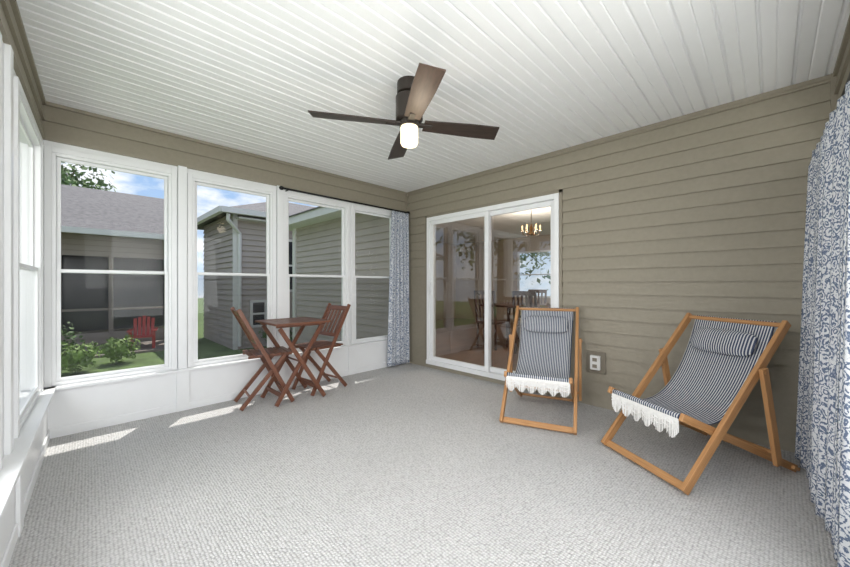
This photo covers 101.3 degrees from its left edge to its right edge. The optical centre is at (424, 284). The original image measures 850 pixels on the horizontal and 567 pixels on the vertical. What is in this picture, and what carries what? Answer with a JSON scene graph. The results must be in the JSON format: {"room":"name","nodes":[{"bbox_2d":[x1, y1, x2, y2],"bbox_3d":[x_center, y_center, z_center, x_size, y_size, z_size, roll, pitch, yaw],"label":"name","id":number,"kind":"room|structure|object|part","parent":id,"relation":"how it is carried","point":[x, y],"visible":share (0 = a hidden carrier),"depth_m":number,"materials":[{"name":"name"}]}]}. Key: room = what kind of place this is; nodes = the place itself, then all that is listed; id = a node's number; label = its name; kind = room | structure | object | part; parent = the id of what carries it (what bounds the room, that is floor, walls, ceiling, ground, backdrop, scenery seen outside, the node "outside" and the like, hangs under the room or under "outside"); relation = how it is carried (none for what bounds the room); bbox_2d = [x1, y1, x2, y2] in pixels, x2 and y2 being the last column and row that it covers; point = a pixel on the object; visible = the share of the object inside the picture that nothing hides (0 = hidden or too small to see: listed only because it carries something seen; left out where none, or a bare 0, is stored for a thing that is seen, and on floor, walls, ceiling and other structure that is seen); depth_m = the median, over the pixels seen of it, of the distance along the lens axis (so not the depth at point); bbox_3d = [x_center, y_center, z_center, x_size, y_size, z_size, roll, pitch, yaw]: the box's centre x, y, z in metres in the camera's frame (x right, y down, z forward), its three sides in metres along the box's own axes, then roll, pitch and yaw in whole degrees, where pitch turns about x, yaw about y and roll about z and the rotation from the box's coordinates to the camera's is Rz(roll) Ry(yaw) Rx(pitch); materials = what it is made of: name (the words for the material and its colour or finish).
{"room":"sunroom","nodes":[
{"label":"sunroom","id":0,"kind":"room"},
{"bbox_2d":[0,41,47,563],"bbox_3d":[-1.464,0.030,1.057,0.135,2.240,4.170,0,0,-43],"label":"wall","id":1,"kind":"structure","parent":0,"point":[7,523],"depth_m":1.57,"materials":[{"name":"white paint"}]},
{"bbox_2d":[0,0,45,138],"bbox_3d":[-1.468,-1.231,1.052,0.122,0.286,4.170,0,0,-43],"label":"trim","id":2,"kind":"structure","parent":1,"relation":"attached to","point":[12,29],"depth_m":1.88,"materials":[{"name":"beige wood"}]},
{"bbox_2d":[0,32,55,566],"bbox_3d":[-1.413,0.030,1.104,0.076,2.240,4.170,0,0,-43],"label":"trim","id":3,"kind":"structure","parent":1,"relation":"attached to","point":[18,442],"depth_m":1.58,"materials":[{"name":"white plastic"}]},
{"bbox_2d":[20,95,40,427],"bbox_3d":[-2.445,-0.122,2.097,0.100,1.765,0.990,0,0,-43],"label":"window","id":4,"kind":"structure","parent":1,"relation":"in","point":[30,145],"depth_m":2.28,"materials":[{"name":"white plastic"}]},
{"bbox_3d":[-2.441,-0.538,2.101,0.895,0.840,0.033,0,0,45],"label":"glass pane","id":5,"kind":"part","parent":4,"relation":"part of","materials":[{"name":"clear glass"}]},
{"bbox_3d":[-2.441,-0.538,2.101,0.020,0.888,0.944,0,0,-43],"label":"sash","id":6,"kind":"part","parent":4,"relation":"part of","materials":[{"name":"white plastic"}]},
{"bbox_3d":[-2.424,0.307,2.116,0.895,0.811,0.033,0,0,45],"label":"glass pane","id":7,"kind":"part","parent":4,"relation":"part of","materials":[{"name":"clear glass"}]},
{"bbox_3d":[-2.424,0.307,2.116,0.021,0.859,0.944,0,0,-43],"label":"sash","id":8,"kind":"part","parent":4,"relation":"part of","materials":[{"name":"white plastic"}]},
{"bbox_2d":[61,298,266,376],"bbox_3d":[-7.108,2.000,21.201,80.000,0.100,70.000,0,0,45],"label":"lawn","id":9,"kind":"structure","parent":0,"point":[207,348],"depth_m":9.38,"materials":[{"name":"green plant"}]},
{"bbox_2d":[61,322,83,351],"bbox_3d":[-8.851,1.397,8.095,1.305,1.176,1.299,0,0,-23],"label":"shrub","id":10,"kind":"object","parent":9,"relation":"on","point":[65,333],"visible":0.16,"depth_m":8.44,"materials":[{"name":"green plant"}]},
{"bbox_2d":[61,340,104,372],"bbox_3d":[-7.670,1.595,7.679,0.881,0.738,0.929,0,0,45],"label":"shrub","id":11,"kind":"object","parent":9,"relation":"on","point":[72,357],"visible":0.93,"depth_m":7.62,"materials":[{"name":"green plant"}]},
{"bbox_2d":[61,162,116,191],"bbox_3d":[-19.525,-2.712,18.622,4.953,9.329,4.622,0,0,-21],"label":"tree","id":12,"kind":"object","parent":9,"relation":"on","point":[72,180],"visible":0.09,"depth_m":18.96,"materials":[{"name":"green plant"}]},
{"bbox_2d":[61,184,163,347],"bbox_3d":[-15.671,-0.925,10.802,8.550,5.750,12.380,0,0,45],"label":"neighbor house","id":13,"kind":"object","parent":9,"relation":"on","point":[101,229],"visible":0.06,"depth_m":11.66,"materials":[{"name":"beige"}]},
{"bbox_3d":[-10.865,0.300,10.340,0.130,2.500,0.110,0,0,45],"label":"porch post","id":14,"kind":"part","parent":13,"relation":"part of","materials":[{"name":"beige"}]},
{"bbox_3d":[-10.053,0.300,11.155,0.130,2.500,0.110,0,0,45],"label":"porch post","id":15,"kind":"part","parent":13,"relation":"part of","materials":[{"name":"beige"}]},
{"bbox_3d":[-9.898,0.765,11.282,0.050,0.070,2.590,0,0,45],"label":"porch rail","id":16,"kind":"part","parent":13,"relation":"part of","materials":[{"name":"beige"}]},
{"bbox_2d":[63,340,163,357],"bbox_3d":[-8.999,1.919,10.591,2.100,0.059,2.900,0,0,45],"label":"patio","id":17,"kind":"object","parent":9,"relation":"on","point":[146,346],"depth_m":10.54,"materials":[{"name":"grey concrete"}]},
{"bbox_2d":[126,315,157,347],"bbox_3d":[-8.571,1.423,10.602,0.700,0.934,0.912,0,0,-35],"label":"garden chair","id":18,"kind":"object","parent":17,"relation":"on","point":[153,329],"visible":0.88,"depth_m":10.74,"materials":[{"name":"red paint"}]},
{"bbox_3d":[-8.499,1.550,10.499,0.500,0.020,0.540,0,0,-35],"label":"seat","id":19,"kind":"part","parent":18,"relation":"part of","materials":[{"name":"red paint"}]},
{"bbox_3d":[-8.726,1.266,10.822,0.520,0.619,0.269,0,0,-35],"label":"backrest","id":20,"kind":"part","parent":18,"relation":"part of","materials":[{"name":"red paint"}]},
{"bbox_3d":[-8.134,1.630,10.450,0.080,0.520,0.030,0,0,-35],"label":"leg","id":21,"kind":"part","parent":18,"relation":"part of","materials":[{"name":"red paint"}]},
{"bbox_2d":[93,334,140,364],"bbox_3d":[-7.593,1.610,8.606,0.879,0.732,0.915,0,0,45],"label":"shrub","id":22,"kind":"object","parent":9,"relation":"on","point":[114,349],"visible":0.99,"depth_m":8.50,"materials":[{"name":"green plant"}]},
{"bbox_2d":[197,202,314,349],"bbox_3d":[-2.081,-0.625,15.238,6.340,5.150,12.950,0,0,45],"label":"neighbor house","id":23,"kind":"object","parent":9,"relation":"on","point":[234,237],"visible":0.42,"depth_m":10.98,"materials":[{"name":"grey"}]},
{"bbox_3d":[-5.233,0.900,10.967,0.001,0.700,0.350,0,0,45],"label":"glass pane","id":24,"kind":"part","parent":23,"relation":"part of","materials":[{"name":"glass"}]},
{"bbox_3d":[-4.509,-0.650,11.693,0.001,1.600,0.500,0,0,45],"label":"glass pane","id":25,"kind":"part","parent":23,"relation":"part of","materials":[{"name":"glass"}]},
{"bbox_2d":[258,325,291,342],"bbox_3d":[-4.493,1.507,10.722,1.130,0.931,1.091,0,0,45],"label":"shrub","id":26,"kind":"object","parent":9,"relation":"on","point":[263,334],"visible":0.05,"depth_m":10.74,"materials":[{"name":"green plant"}]},
{"bbox_2d":[520,252,550,289],"bbox_3d":[5.722,-3.869,19.841,8.473,11.644,8.817,0,0,45],"label":"tree","id":27,"kind":"object","parent":9,"relation":"on","point":[525,257],"visible":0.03,"depth_m":19.41,"materials":[{"name":"green plant"}]},
{"bbox_2d":[42,101,405,211],"bbox_3d":[-1.629,-1.231,3.897,0.122,0.286,3.773,0,0,45],"label":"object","id":28,"kind":"structure","parent":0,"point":[63,124],"depth_m":3.29,"materials":[{"name":"beige wood"}]},
{"bbox_2d":[43,140,409,438],"bbox_3d":[-1.610,0.030,3.878,0.175,2.240,3.773,0,0,45],"label":"wall window","id":29,"kind":"structure","parent":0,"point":[72,406],"depth_m":3.19,"materials":[{"name":"white plastic"}]},
{"bbox_2d":[52,152,170,384],"bbox_3d":[-2.593,-0.122,2.930,0.100,1.765,0.740,0,0,45],"label":"window","id":30,"kind":"structure","parent":29,"relation":"attached to","point":[57,158],"depth_m":2.78,"materials":[{"name":"white plastic"}]},
{"bbox_3d":[-2.590,-0.538,2.926,0.020,0.888,0.694,0,0,45],"label":"sash","id":31,"kind":"part","parent":30,"relation":"part of","materials":[{"name":"clear glass"}]},
{"bbox_3d":[-2.574,0.307,2.911,0.021,0.859,0.694,0,0,45],"label":"sash","id":32,"kind":"part","parent":30,"relation":"part of","materials":[{"name":"white plastic"}]},
{"bbox_2d":[192,178,271,365],"bbox_3d":[-1.958,-0.122,3.567,0.100,1.765,0.740,0,0,45],"label":"window","id":33,"kind":"structure","parent":29,"relation":"attached to","point":[195,182],"depth_m":3.44,"materials":[{"name":"white plastic"}]},
{"bbox_3d":[-1.954,-0.538,3.564,0.020,0.888,0.694,0,0,45],"label":"sash","id":34,"kind":"part","parent":33,"relation":"part of","materials":[{"name":"clear glass"}]},
{"bbox_3d":[-1.938,0.307,3.548,0.021,0.859,0.694,0,0,45],"label":"sash","id":35,"kind":"part","parent":33,"relation":"part of","materials":[{"name":"white plastic"}]},
{"bbox_2d":[286,195,346,350],"bbox_3d":[-1.312,-0.122,4.216,0.100,1.765,0.790,0,0,45],"label":"window","id":36,"kind":"structure","parent":29,"relation":"attached to","point":[343,276],"depth_m":4.35,"materials":[{"name":"white plastic"}]},
{"bbox_3d":[-1.308,-0.538,4.212,0.020,0.888,0.744,0,0,45],"label":"sash","id":37,"kind":"part","parent":36,"relation":"part of","materials":[{"name":"clear glass"}]},
{"bbox_3d":[-1.292,0.307,4.196,0.021,0.859,0.744,0,0,45],"label":"sash","id":38,"kind":"part","parent":36,"relation":"part of","materials":[{"name":"clear glass"}]},
{"bbox_2d":[279,186,409,213],"bbox_3d":[-0.922,-1.050,4.448,0.111,0.046,1.904,0,0,45],"label":"curtain rod","id":39,"kind":"object","parent":29,"relation":"attached to","point":[280,187],"visible":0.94,"depth_m":4.24,"materials":[{"name":"black metal"}]},
{"bbox_2d":[387,211,409,366],"bbox_3d":[-0.364,0.043,4.912,0.075,2.155,0.402,0,0,45],"label":"curtain","id":40,"kind":"object","parent":39,"relation":"hanging from","point":[398,313],"visible":1,"depth_m":4.90,"materials":[{"name":"blue fabric"}]},
{"bbox_2d":[354,208,391,342],"bbox_3d":[-0.716,-0.122,4.814,0.100,1.765,0.700,0,0,45],"label":"window","id":41,"kind":"structure","parent":29,"relation":"attached to","point":[356,210],"depth_m":4.68,"materials":[{"name":"white plastic"}]},
{"bbox_3d":[-0.696,0.307,4.795,0.021,0.859,0.654,0,0,45],"label":"sash","id":42,"kind":"part","parent":41,"relation":"part of","materials":[{"name":"clear glass"}]},
{"bbox_3d":[-0.712,-0.538,4.811,0.020,0.888,0.654,0,0,45],"label":"sash","id":43,"kind":"part","parent":41,"relation":"part of","materials":[{"name":"clear glass"}]},
{"bbox_2d":[296,213,388,343],"bbox_3d":[0.282,0.320,8.546,3.715,3.340,5.495,0,0,45],"label":"wall","id":44,"kind":"structure","parent":0,"point":[318,250],"depth_m":6.57,"materials":[{"name":"grey"}]},
{"bbox_2d":[289,206,319,216],"bbox_3d":[-0.043,-2.083,8.893,3.485,1.335,6.263,0,0,45],"label":"roof","id":45,"kind":"structure","parent":44,"relation":"on","point":[318,206],"depth_m":6.72,"materials":[{"name":"grey"}]},
{"bbox_2d":[289,207,355,346],"bbox_3d":[-2.063,0.265,6.830,3.435,3.370,0.430,0,0,45],"label":"trim","id":46,"kind":"structure","parent":44,"relation":"attached to","point":[321,214],"depth_m":7.20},
{"bbox_2d":[9,363,836,566],"bbox_3d":[-0.205,1.210,2.284,4.415,0.120,4.047,0,0,45],"label":"floor","id":47,"kind":"structure","parent":0,"point":[406,464],"depth_m":1.96,"materials":[{"name":"grey carpet"}]},
{"bbox_2d":[230,307,294,410],"bbox_3d":[-1.594,0.681,3.417,0.510,0.936,0.382,0,0,-37],"label":"folding chair","id":48,"kind":"object","parent":47,"relation":"on","point":[266,355],"visible":0.96,"depth_m":3.35,"materials":[{"name":"brown wood"}]},
{"bbox_3d":[-1.708,0.404,3.330,0.185,0.334,0.338,0,0,-37],"label":"backrest","id":49,"kind":"part","parent":48,"relation":"part of","materials":[{"name":"brown wood"}]},
{"bbox_3d":[-1.702,0.906,3.526,0.415,0.484,0.022,0,0,-37],"label":"leg","id":50,"kind":"part","parent":48,"relation":"part of","materials":[{"name":"brown wood"}]},
{"bbox_3d":[-1.702,0.679,3.560,0.509,0.932,0.022,0,0,-37],"label":"post","id":51,"kind":"part","parent":48,"relation":"part of","materials":[{"name":"brown wood"}]},
{"bbox_3d":[-1.518,0.906,3.283,0.415,0.484,0.022,0,0,-37],"label":"leg","id":52,"kind":"part","parent":48,"relation":"part of","materials":[{"name":"brown wood"}]},
{"bbox_3d":[-1.557,0.667,3.444,0.392,0.035,0.380,0,0,-37],"label":"seat","id":53,"kind":"part","parent":48,"relation":"part of","materials":[{"name":"brown wood"}]},
{"bbox_2d":[255,317,330,406],"bbox_3d":[-1.350,0.753,3.562,0.550,0.786,0.550,0,0,45],"label":"bistro table","id":54,"kind":"object","parent":47,"relation":"on","point":[281,323],"visible":0.98,"depth_m":3.50,"materials":[{"name":"brown wood"}]},
{"bbox_3d":[-1.481,0.773,3.678,0.022,0.745,0.490,0,0,45],"label":"leg","id":55,"kind":"part","parent":54,"relation":"part of","materials":[{"name":"brown wood"}]},
{"bbox_3d":[-1.488,0.773,3.713,0.022,0.745,0.490,0,0,45],"label":"leg","id":56,"kind":"part","parent":54,"relation":"part of","materials":[{"name":"brown wood"}]},
{"bbox_3d":[-1.233,0.773,3.431,0.022,0.745,0.490,0,0,45],"label":"leg","id":57,"kind":"part","parent":54,"relation":"part of","materials":[{"name":"brown wood"}]},
{"bbox_3d":[-1.198,0.773,3.424,0.022,0.745,0.490,0,0,45],"label":"leg","id":58,"kind":"part","parent":54,"relation":"part of","materials":[{"name":"brown wood"}]},
{"bbox_2d":[291,303,350,395],"bbox_3d":[-1.149,0.681,3.877,0.382,0.936,0.509,0,0,39],"label":"folding chair","id":59,"kind":"object","parent":47,"relation":"on","point":[322,344],"visible":0.91,"depth_m":3.87,"materials":[{"name":"brown wood"}]},
{"bbox_3d":[-1.289,0.679,3.990,0.022,0.932,0.509,0,0,39],"label":"post","id":60,"kind":"part","parent":59,"relation":"part of","materials":[{"name":"brown wood"}]},
{"bbox_3d":[-1.255,0.906,3.988,0.022,0.484,0.415,0,0,39],"label":"leg","id":61,"kind":"part","parent":59,"relation":"part of","materials":[{"name":"brown wood"}]},
{"bbox_3d":[-1.178,0.667,3.841,0.380,0.035,0.392,0,0,39],"label":"seat","id":62,"kind":"part","parent":59,"relation":"part of","materials":[{"name":"brown wood"}]},
{"bbox_3d":[-1.009,0.679,3.764,0.022,0.932,0.509,0,0,39],"label":"post","id":63,"kind":"part","parent":59,"relation":"part of","materials":[{"name":"brown wood"}]},
{"bbox_3d":[-1.018,0.906,3.797,0.022,0.484,0.415,0,0,39],"label":"leg","id":64,"kind":"part","parent":59,"relation":"part of","materials":[{"name":"brown wood"}]},
{"bbox_3d":[-1.059,0.404,3.989,0.338,0.334,0.185,0,0,39],"label":"backrest","id":65,"kind":"part","parent":59,"relation":"part of","materials":[{"name":"brown wood"}]},
{"bbox_2d":[499,306,581,434],"bbox_3d":[1.049,0.678,3.116,0.650,0.934,0.825,0,0,25],"label":"deck chair","id":66,"kind":"object","parent":47,"relation":"on","point":[544,358],"visible":1,"depth_m":3.22,"materials":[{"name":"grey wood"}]},
{"bbox_3d":[1.054,0.929,3.128,0.560,0.431,0.797,0,0,25],"label":"seat frame","id":67,"kind":"part","parent":66,"relation":"part of","materials":[{"name":"brown wood"}]},
{"bbox_3d":[1.115,0.757,3.258,0.650,0.556,0.060,0,0,25],"label":"support frame","id":68,"kind":"part","parent":66,"relation":"part of","materials":[{"name":"brown wood"}]},
{"bbox_2d":[524,316,567,332],"bbox_3d":[1.166,0.378,3.369,0.400,0.157,0.098,0,0,25],"label":"headrest pillow","id":69,"kind":"object","parent":66,"relation":"on","point":[532,324],"depth_m":3.34,"materials":[{"name":"multicoloured fabric"}]},
{"bbox_2d":[601,313,799,494],"bbox_3d":[1.769,0.678,2.290,0.924,0.934,0.680,0,0,-14],"label":"deck chair","id":70,"kind":"object","parent":47,"relation":"on","point":[723,360],"visible":1,"depth_m":2.21,"materials":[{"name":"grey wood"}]},
{"bbox_3d":[1.783,0.929,2.294,0.895,0.432,0.590,0,0,-14],"label":"seat frame","id":71,"kind":"part","parent":70,"relation":"part of","materials":[{"name":"brown wood"}]},
{"bbox_3d":[1.922,0.764,2.328,0.158,0.576,0.680,0,0,-14],"label":"support frame","id":72,"kind":"part","parent":70,"relation":"part of","materials":[{"name":"brown wood"}]},
{"bbox_2d":[690,328,756,355],"bbox_3d":[1.992,0.378,2.345,0.098,0.157,0.400,0,0,-14],"label":"headrest pillow","id":73,"kind":"object","parent":70,"relation":"on","point":[713,341],"depth_m":2.30,"materials":[{"name":"multicoloured fabric"}]},
{"bbox_2d":[16,0,849,191],"bbox_3d":[-0.231,-1.381,2.324,4.408,0.013,4.067,0,0,45],"label":"ceiling","id":74,"kind":"structure","parent":0,"point":[243,75],"depth_m":2.19,"materials":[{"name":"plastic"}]},
{"bbox_2d":[308,63,498,159],"bbox_3d":[-0.107,-1.157,2.365,0.999,0.434,0.999,0,0,31],"label":"ceiling fan","id":75,"kind":"object","parent":74,"relation":"hanging from","point":[415,93],"visible":1,"depth_m":2.30,"materials":[{"name":"brown wood"}]},
{"bbox_3d":[-0.472,-1.090,2.280,0.550,0.036,0.133,0,0,-13],"label":"blade","id":76,"kind":"part","parent":75,"relation":"part of","materials":[{"name":"brown wood"}]},
{"bbox_3d":[-0.206,-1.090,2.342,0.115,0.014,0.050,0,0,-13],"label":"blade arm","id":77,"kind":"part","parent":75,"relation":"part of","materials":[{"name":"brown metal"}]},
{"bbox_3d":[-0.192,-1.090,2.730,0.133,0.036,0.550,0,0,-13],"label":"blade","id":78,"kind":"part","parent":75,"relation":"part of","materials":[{"name":"brown wood"}]},
{"bbox_3d":[-0.107,-1.007,2.365,0.120,0.134,0.120,0,0,45],"label":"lamp shade","id":79,"kind":"part","parent":75,"relation":"part of","materials":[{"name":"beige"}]},
{"bbox_3d":[-0.083,-1.090,2.265,0.050,0.014,0.115,0,0,-13],"label":"blade arm","id":80,"kind":"part","parent":75,"relation":"part of","materials":[{"name":"brown metal"}]},
{"bbox_3d":[-0.022,-1.090,2.000,0.133,0.036,0.550,0,0,-13],"label":"blade","id":81,"kind":"part","parent":75,"relation":"part of","materials":[{"name":"brown wood"}]},
{"bbox_3d":[-0.007,-1.090,2.388,0.115,0.014,0.050,0,0,-13],"label":"blade arm","id":82,"kind":"part","parent":75,"relation":"part of","materials":[{"name":"brown metal"}]},
{"bbox_3d":[0.259,-1.090,2.450,0.550,0.036,0.133,0,0,-13],"label":"blade","id":83,"kind":"part","parent":75,"relation":"part of","materials":[{"name":"brown wood"}]},
{"bbox_2d":[436,242,455,319],"bbox_3d":[-0.895,-0.100,9.798,0.100,2.500,5.383,0,0,45],"label":"wall","id":84,"kind":"structure","parent":0,"point":[445,253],"depth_m":11.29,"materials":[{"name":"paint"}]},
{"bbox_2d":[436,318,520,370],"bbox_3d":[2.151,1.150,6.763,8.500,0.100,5.383,0,0,45],"label":"floor","id":85,"kind":"structure","parent":0,"point":[455,337],"depth_m":6.55,"materials":[{"name":"brown wood"}]},
{"bbox_2d":[474,290,508,349],"bbox_3d":[1.170,0.598,6.133,0.430,1.006,0.490,0,0,45],"label":"dining chair","id":86,"kind":"object","parent":85,"relation":"on","point":[495,322],"visible":0.74,"depth_m":6.04,"materials":[{"name":"brown wood"}]},
{"bbox_3d":[0.930,0.885,6.154,0.049,0.431,0.035,0,0,0],"label":"leg","id":87,"kind":"part","parent":86,"relation":"part of","materials":[{"name":"brown wood"}]},
{"bbox_3d":[1.032,0.363,5.995,0.410,0.537,0.100,0,0,45],"label":"backrest","id":88,"kind":"part","parent":86,"relation":"part of","materials":[{"name":"brown wood"}]},
{"bbox_3d":[1.191,0.650,6.154,0.420,0.040,0.420,0,0,45],"label":"seat","id":89,"kind":"part","parent":86,"relation":"part of","materials":[{"name":"brown wood"}]},
{"bbox_3d":[1.192,0.885,5.892,0.035,0.431,0.049,0,0,0],"label":"leg","id":90,"kind":"part","parent":86,"relation":"part of","materials":[{"name":"brown wood"}]},
{"bbox_3d":[1.453,0.885,6.154,0.049,0.431,0.035,0,0,0],"label":"leg","id":91,"kind":"part","parent":86,"relation":"part of","materials":[{"name":"brown wood"}]},
{"bbox_2d":[481,302,550,342],"bbox_3d":[1.969,0.730,6.367,1.700,0.740,1.000,0,0,45],"label":"dining table","id":92,"kind":"object","parent":85,"relation":"on","point":[508,305],"visible":0.33,"depth_m":6.57,"materials":[{"name":"brown wood"}]},
{"bbox_3d":[1.134,0.750,6.606,0.080,0.700,0.076,0,0,45],"label":"leg","id":93,"kind":"part","parent":92,"relation":"part of","materials":[{"name":"brown wood"}]},
{"bbox_3d":[1.727,0.750,7.201,0.080,0.700,0.076,0,0,45],"label":"leg","id":94,"kind":"part","parent":92,"relation":"part of","materials":[{"name":"brown wood"}]},
{"bbox_2d":[511,291,536,352],"bbox_3d":[1.701,0.598,5.603,0.430,1.006,0.490,0,0,45],"label":"dining chair","id":95,"kind":"object","parent":85,"relation":"on","point":[530,294],"visible":0.3,"depth_m":5.49,"materials":[{"name":"brown wood"}]},
{"bbox_3d":[1.461,0.885,5.624,0.049,0.431,0.035,0,0,0],"label":"leg","id":96,"kind":"part","parent":95,"relation":"part of","materials":[{"name":"brown wood"}]},
{"bbox_3d":[1.564,0.363,5.465,0.410,0.537,0.100,0,0,45],"label":"backrest","id":97,"kind":"part","parent":95,"relation":"part of","materials":[{"name":"brown wood"}]},
{"bbox_2d":[517,289,546,338],"bbox_3d":[2.201,0.598,7.167,0.430,1.006,0.490,0,0,45],"label":"dining chair","id":98,"kind":"object","parent":85,"relation":"on","point":[537,291],"visible":0.19,"depth_m":7.23,"materials":[{"name":"brown wood"}]},
{"bbox_3d":[2.338,0.363,7.305,0.410,0.537,0.100,0,0,45],"label":"backrest","id":99,"kind":"part","parent":98,"relation":"part of","materials":[{"name":"brown wood"}]},
{"bbox_2d":[436,207,550,244],"bbox_3d":[2.151,-1.380,6.763,8.500,0.060,5.383,0,0,45],"label":"ceiling","id":100,"kind":"structure","parent":0,"point":[505,226],"depth_m":8.18,"materials":[{"name":"paint"}]},
{"bbox_2d":[521,210,541,235],"bbox_3d":[1.666,-1.060,5.469,0.278,0.580,0.314,0,0,45],"label":"chandelier","id":101,"kind":"object","parent":100,"relation":"hanging from","point":[531,232],"visible":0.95,"depth_m":5.45,"materials":[{"name":"gold metal"}]},
{"bbox_2d":[456,235,550,322],"bbox_3d":[4.086,-0.125,8.705,8.500,2.450,0.100,0,0,45],"label":"wall","id":102,"kind":"structure","parent":0,"point":[470,257],"depth_m":10.60,"materials":[{"name":"paint"}]},
{"bbox_2d":[517,250,550,297],"bbox_3d":[3.406,-0.300,9.368,2.000,1.300,0.100,0,0,45],"label":"window","id":103,"kind":"structure","parent":102,"relation":"in","point":[518,253],"depth_m":10.02,"materials":[{"name":"white plastic"}]},
{"bbox_3d":[3.387,0.012,9.349,1.954,0.630,0.021,0,0,45],"label":"sash","id":104,"kind":"part","parent":103,"relation":"part of","materials":[{"name":"clear glass"}]},
{"bbox_3d":[3.402,-0.601,9.364,1.954,0.652,0.020,0,0,45],"label":"sash","id":105,"kind":"part","parent":103,"relation":"part of","materials":[{"name":"clear glass"}]},
{"bbox_2d":[407,79,830,452],"bbox_3d":[1.242,-0.112,3.772,4.165,2.524,0.137,0,0,45],"label":"wall","id":106,"kind":"structure","parent":0,"point":[704,214],"depth_m":2.87,"materials":[{"name":"beige wood"}]},
{"bbox_2d":[426,193,558,392],"bbox_3d":[0.720,0.079,4.238,1.885,2.033,0.174,0,0,45],"label":"door","id":107,"kind":"structure","parent":106,"relation":"in","point":[552,200],"depth_m":4.17,"materials":[{"name":"white plastic"}]},
{"bbox_3d":[0.068,0.040,4.803,0.028,0.220,0.054,0,0,45],"label":"handle","id":108,"kind":"part","parent":107,"relation":"part of","materials":[{"name":"white plastic"}]},
{"bbox_3d":[0.423,0.077,4.512,0.970,1.923,0.035,0,0,45],"label":"panel","id":109,"kind":"part","parent":107,"relation":"part of","materials":[{"name":"clear glass"}]},
{"bbox_3d":[1.062,0.077,3.937,0.867,1.923,0.038,0,0,45],"label":"panel","id":110,"kind":"part","parent":107,"relation":"part of","materials":[{"name":"clear glass"}]},
{"bbox_2d":[425,189,562,392],"bbox_3d":[0.702,0.062,4.220,1.949,2.065,0.024,0,0,45],"label":"trim","id":111,"kind":"structure","parent":106,"relation":"attached to","point":[560,191],"depth_m":3.83,"materials":[{"name":"white wood"}]},
{"bbox_2d":[587,350,605,373],"bbox_3d":[1.606,0.730,3.282,0.170,0.200,0.054,0,0,45],"label":"electrical outlet","id":112,"kind":"object","parent":106,"relation":"attached to","point":[596,361],"visible":1,"depth_m":3.26,"materials":[{"name":"plastic"}]},
{"bbox_2d":[405,73,837,211],"bbox_3d":[1.195,-0.112,3.725,4.165,2.524,0.030,0,0,45],"label":"trim","id":113,"kind":"structure","parent":106,"relation":"attached to","point":[833,101],"depth_m":2.83,"materials":[{"name":"beige wood"}]},
{"bbox_2d":[833,15,849,109],"bbox_3d":[1.357,-1.231,0.881,0.122,0.286,3.830,0,0,45],"label":"trim","id":114,"kind":"structure","parent":106,"relation":"attached to","point":[842,66],"depth_m":2.00,"materials":[{"name":"beige wood"}]},
{"bbox_3d":[1.365,0.030,0.874,0.100,2.240,3.830,0,0,45],"label":"wall","id":115,"kind":"structure","parent":0,"visible":0},
{"bbox_2d":[836,72,849,108],"bbox_3d":[1.602,-0.860,1.248,0.093,0.046,2.934,0,0,45],"label":"curtain rod","id":116,"kind":"object","parent":115,"relation":"attached to","point":[848,78],"visible":0.02,"depth_m":1.49,"materials":[{"name":"black metal"}]},
{"bbox_2d":[795,81,849,566],"bbox_3d":[2.030,0.136,1.779,0.122,1.968,1.407,0,0,43],"label":"curtain","id":117,"kind":"object","parent":116,"relation":"hanging from","point":[822,443],"visible":1,"depth_m":1.60,"materials":[{"name":"blue fabric"}]}
]}

